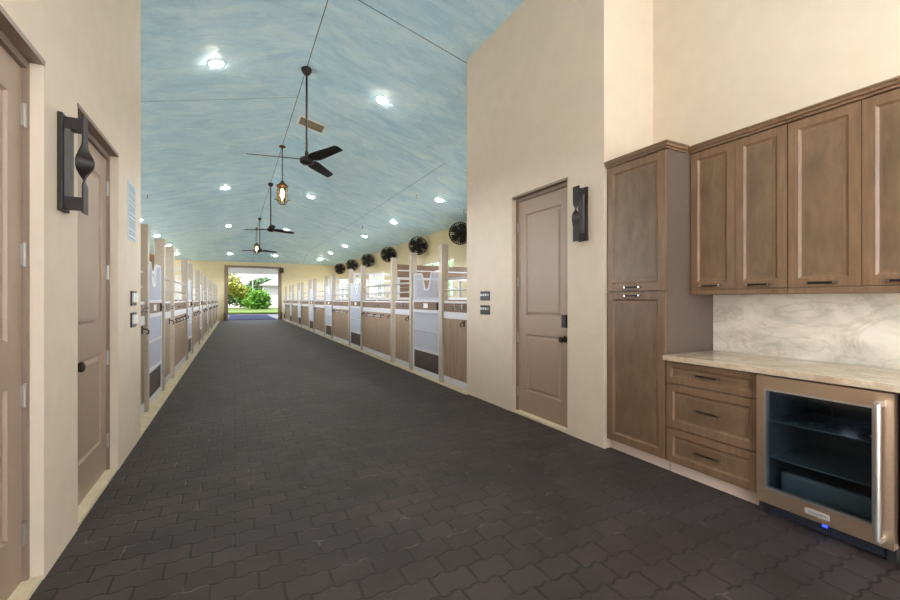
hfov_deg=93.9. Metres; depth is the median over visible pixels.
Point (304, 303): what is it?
panel
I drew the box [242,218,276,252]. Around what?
ceiling fan
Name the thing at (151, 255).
wall
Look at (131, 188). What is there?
notice
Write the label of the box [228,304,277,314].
ground
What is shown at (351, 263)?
wall fan
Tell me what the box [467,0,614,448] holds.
wall
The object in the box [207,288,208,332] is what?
door
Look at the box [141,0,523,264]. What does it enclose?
ceiling
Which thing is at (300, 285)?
wall
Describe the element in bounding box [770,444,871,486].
shelf
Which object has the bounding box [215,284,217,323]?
panel
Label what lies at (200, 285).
door
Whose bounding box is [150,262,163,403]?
door
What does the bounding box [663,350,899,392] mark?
countertop
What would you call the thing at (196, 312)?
panel
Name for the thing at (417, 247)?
wall fan
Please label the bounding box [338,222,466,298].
wall
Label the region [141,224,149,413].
panel
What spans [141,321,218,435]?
trim
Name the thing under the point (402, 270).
wall
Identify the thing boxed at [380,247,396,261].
wall fan
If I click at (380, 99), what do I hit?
recessed light
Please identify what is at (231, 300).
hedge
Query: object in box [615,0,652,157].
wall
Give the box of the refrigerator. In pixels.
[756,374,899,564]
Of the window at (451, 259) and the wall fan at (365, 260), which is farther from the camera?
the wall fan at (365, 260)
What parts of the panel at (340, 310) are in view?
post, plank panel, post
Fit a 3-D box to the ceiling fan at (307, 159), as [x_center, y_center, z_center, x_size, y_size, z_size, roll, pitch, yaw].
[-2.513,-3.047,6.862,1.466,1.605,1.596,0,0,-27]
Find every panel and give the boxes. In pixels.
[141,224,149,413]
[154,238,174,390]
[165,247,188,378]
[188,264,200,353]
[200,273,207,340]
[207,278,211,332]
[212,281,214,326]
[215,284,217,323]
[285,285,290,321]
[292,283,299,324]
[301,280,311,329]
[313,276,327,335]
[331,269,353,345]
[360,258,397,362]
[395,252,416,369]
[438,244,466,389]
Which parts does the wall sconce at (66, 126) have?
plate, arm, arm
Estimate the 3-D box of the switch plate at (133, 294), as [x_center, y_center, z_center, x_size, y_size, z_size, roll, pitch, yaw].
[-2.803,-0.015,3.732,0.026,0.130,0.200,0,0,-27]
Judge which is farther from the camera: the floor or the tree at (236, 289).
the tree at (236, 289)
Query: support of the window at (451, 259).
in the wall at (458, 252)
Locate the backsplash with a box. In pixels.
[713,293,899,369]
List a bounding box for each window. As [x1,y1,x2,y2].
[340,278,347,297]
[370,271,384,297]
[423,258,453,295]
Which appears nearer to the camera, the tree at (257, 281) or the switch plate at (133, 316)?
the switch plate at (133, 316)
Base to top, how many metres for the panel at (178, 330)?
2.190 m
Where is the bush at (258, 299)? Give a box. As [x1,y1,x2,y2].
[241,289,273,308]
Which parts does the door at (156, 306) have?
kick panel, door frame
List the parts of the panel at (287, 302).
post, plank panel, post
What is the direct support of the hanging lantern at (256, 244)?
hanging from the ceiling
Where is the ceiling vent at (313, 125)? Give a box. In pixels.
[296,114,326,134]
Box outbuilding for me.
[258,277,277,306]
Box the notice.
[128,179,135,242]
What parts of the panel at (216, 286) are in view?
post, post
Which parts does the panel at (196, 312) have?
post, plank panel, post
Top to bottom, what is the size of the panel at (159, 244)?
2.190 m
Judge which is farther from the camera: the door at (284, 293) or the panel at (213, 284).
the door at (284, 293)
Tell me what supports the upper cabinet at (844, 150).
attached to the wall at (721, 67)
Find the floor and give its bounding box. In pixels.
[29,320,899,599]
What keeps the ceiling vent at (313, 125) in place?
in the ceiling
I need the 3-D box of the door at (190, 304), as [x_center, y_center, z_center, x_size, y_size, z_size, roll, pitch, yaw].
[-6.039,0.402,9.720,0.084,1.776,1.160,0,0,-27]
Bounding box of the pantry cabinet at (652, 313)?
[604,139,712,469]
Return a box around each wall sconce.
[57,111,94,214]
[572,185,587,241]
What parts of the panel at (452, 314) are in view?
post, rail, rail, plank panel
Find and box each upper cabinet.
[688,114,789,294]
[785,75,899,293]
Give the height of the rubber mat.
0.011 m
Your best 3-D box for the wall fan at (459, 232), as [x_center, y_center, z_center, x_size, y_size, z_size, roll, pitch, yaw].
[0.327,-2.060,12.990,0.702,0.724,0.574,0,0,-27]
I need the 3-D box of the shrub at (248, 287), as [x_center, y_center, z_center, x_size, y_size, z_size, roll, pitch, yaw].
[-23.247,-0.417,47.635,1.979,2.632,1.869,0,0,-27]
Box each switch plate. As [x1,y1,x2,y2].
[130,291,137,305]
[130,312,137,327]
[480,291,489,300]
[480,305,489,314]
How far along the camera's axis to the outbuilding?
55.48 m
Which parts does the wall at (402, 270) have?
cross rail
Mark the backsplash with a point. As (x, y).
(861, 329)
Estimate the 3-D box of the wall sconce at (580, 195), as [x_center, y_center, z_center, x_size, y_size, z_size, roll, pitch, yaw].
[1.196,-0.800,3.909,0.138,0.510,0.110,0,0,-27]
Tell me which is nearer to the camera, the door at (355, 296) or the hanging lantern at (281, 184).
the hanging lantern at (281, 184)
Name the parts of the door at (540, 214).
knob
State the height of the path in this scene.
0.065 m
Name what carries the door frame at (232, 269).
in the wall at (293, 274)
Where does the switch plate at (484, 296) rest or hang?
attached to the wall at (541, 87)
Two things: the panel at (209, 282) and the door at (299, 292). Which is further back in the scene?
the door at (299, 292)
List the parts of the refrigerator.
name plate, glass trim, rail, handle, handle mount, handle mount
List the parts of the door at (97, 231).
knob, frame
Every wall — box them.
[0,0,140,577]
[150,254,153,276]
[175,259,337,320]
[175,275,194,300]
[300,285,347,299]
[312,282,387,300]
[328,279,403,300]
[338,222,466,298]
[353,273,460,300]
[397,264,466,300]
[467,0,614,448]
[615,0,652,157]
[653,0,899,368]
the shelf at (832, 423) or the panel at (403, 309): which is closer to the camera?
the shelf at (832, 423)
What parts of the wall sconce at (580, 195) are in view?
arm, arm, plate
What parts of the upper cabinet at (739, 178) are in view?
handle, field panel, door, crown moulding, light rail, handle, field panel, door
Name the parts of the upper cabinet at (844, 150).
handle, field panel, door, crown moulding, light rail, door, field panel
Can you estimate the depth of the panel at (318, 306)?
16.45 m
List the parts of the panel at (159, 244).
post, plank panel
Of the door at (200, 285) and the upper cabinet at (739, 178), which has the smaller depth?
the upper cabinet at (739, 178)
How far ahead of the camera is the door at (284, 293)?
27.85 m
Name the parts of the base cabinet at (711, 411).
handle, handle, handle, drawer, drawer, field panel, field panel, field panel, drawer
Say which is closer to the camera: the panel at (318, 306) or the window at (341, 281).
the panel at (318, 306)
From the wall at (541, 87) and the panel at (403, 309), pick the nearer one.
the wall at (541, 87)
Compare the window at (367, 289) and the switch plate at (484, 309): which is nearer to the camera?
the switch plate at (484, 309)
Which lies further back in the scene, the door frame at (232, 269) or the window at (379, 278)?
the door frame at (232, 269)
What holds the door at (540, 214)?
in the wall at (541, 87)
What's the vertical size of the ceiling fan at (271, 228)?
1.605 m
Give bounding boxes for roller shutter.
[228,267,277,274]
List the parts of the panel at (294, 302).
post, plank panel, post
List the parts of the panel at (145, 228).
plank panel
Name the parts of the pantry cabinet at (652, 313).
field panel, field panel, door, door, crown moulding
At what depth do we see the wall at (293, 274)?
28.32 m
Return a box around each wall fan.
[334,263,345,273]
[346,259,357,270]
[361,254,374,266]
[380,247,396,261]
[409,237,427,254]
[449,222,466,244]
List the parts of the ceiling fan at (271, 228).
blade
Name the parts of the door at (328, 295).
kick panel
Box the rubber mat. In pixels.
[228,315,276,319]
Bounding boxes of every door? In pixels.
[0,4,45,599]
[77,103,118,529]
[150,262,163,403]
[188,280,192,356]
[200,285,201,341]
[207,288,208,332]
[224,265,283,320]
[283,293,284,319]
[290,292,291,321]
[298,291,300,325]
[309,289,312,329]
[325,286,330,336]
[350,282,359,348]
[413,270,438,378]
[512,177,567,433]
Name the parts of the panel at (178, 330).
post, plank panel, post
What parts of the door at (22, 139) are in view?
frame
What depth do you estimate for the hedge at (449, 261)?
43.97 m
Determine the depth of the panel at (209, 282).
18.69 m
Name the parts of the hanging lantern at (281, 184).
stem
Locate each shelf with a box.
[770,411,871,443]
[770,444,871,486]
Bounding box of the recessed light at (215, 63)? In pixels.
[207,59,224,67]
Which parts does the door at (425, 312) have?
kick panel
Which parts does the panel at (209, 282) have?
post, plank panel, post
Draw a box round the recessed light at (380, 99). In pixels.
[376,96,388,103]
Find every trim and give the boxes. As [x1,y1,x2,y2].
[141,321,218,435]
[282,319,468,394]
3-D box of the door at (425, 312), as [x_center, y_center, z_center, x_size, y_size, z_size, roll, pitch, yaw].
[-0.420,0.402,7.289,0.084,1.776,1.160,0,0,-27]
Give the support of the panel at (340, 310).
on the trim at (433, 379)
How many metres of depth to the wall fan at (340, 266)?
27.65 m
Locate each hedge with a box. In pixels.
[228,295,241,306]
[345,260,453,296]
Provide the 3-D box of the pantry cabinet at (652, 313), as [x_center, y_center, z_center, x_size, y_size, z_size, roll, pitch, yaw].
[1.786,0.051,3.594,0.647,2.537,0.604,0,0,-27]
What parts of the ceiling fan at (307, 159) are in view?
blade, blade, blade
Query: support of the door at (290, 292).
attached to the panel at (294, 302)
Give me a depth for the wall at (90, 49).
2.34 m
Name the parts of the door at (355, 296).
kick panel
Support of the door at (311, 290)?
attached to the panel at (304, 303)
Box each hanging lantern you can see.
[253,228,258,253]
[274,145,289,204]
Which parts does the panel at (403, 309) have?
plank panel, post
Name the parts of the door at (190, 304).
kick panel, door frame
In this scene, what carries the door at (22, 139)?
in the wall at (90, 49)
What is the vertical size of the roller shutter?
0.396 m
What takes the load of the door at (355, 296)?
attached to the panel at (377, 318)
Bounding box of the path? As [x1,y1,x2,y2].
[228,314,277,319]
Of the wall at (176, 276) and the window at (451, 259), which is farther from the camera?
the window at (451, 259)
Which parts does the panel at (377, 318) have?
post, rail, rail, plank panel, post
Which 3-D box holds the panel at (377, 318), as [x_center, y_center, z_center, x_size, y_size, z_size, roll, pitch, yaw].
[-1.735,0.213,9.874,0.160,2.190,2.484,0,0,-27]
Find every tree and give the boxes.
[228,273,249,298]
[246,276,273,290]
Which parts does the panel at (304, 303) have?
post, plank panel, post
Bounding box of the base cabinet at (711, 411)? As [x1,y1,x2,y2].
[666,361,758,504]
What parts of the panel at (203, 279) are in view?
post, plank panel, post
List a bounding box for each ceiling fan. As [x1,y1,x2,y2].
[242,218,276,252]
[244,182,293,233]
[246,66,342,177]
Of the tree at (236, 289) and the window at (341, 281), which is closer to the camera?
the window at (341, 281)
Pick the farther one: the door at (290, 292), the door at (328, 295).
the door at (290, 292)
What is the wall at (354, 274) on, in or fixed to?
on the trim at (433, 379)
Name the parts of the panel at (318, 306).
post, plank panel, post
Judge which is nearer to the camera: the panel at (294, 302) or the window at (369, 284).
the window at (369, 284)
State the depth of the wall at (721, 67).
3.23 m
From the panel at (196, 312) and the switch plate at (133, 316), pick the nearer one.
the switch plate at (133, 316)
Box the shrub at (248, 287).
[236,285,252,306]
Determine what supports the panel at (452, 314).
on the trim at (433, 379)
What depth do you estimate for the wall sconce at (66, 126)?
2.18 m
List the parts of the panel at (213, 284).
post, post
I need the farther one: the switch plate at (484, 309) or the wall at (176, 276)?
the wall at (176, 276)
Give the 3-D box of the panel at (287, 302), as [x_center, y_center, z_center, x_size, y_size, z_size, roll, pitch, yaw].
[-10.100,0.213,26.150,0.160,2.190,2.484,0,0,-27]
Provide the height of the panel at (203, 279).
2.190 m
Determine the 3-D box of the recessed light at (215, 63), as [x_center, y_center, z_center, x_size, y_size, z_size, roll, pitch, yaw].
[-3.481,-3.515,6.250,0.225,0.069,0.230,0,0,-27]
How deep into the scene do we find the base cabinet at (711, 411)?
2.91 m

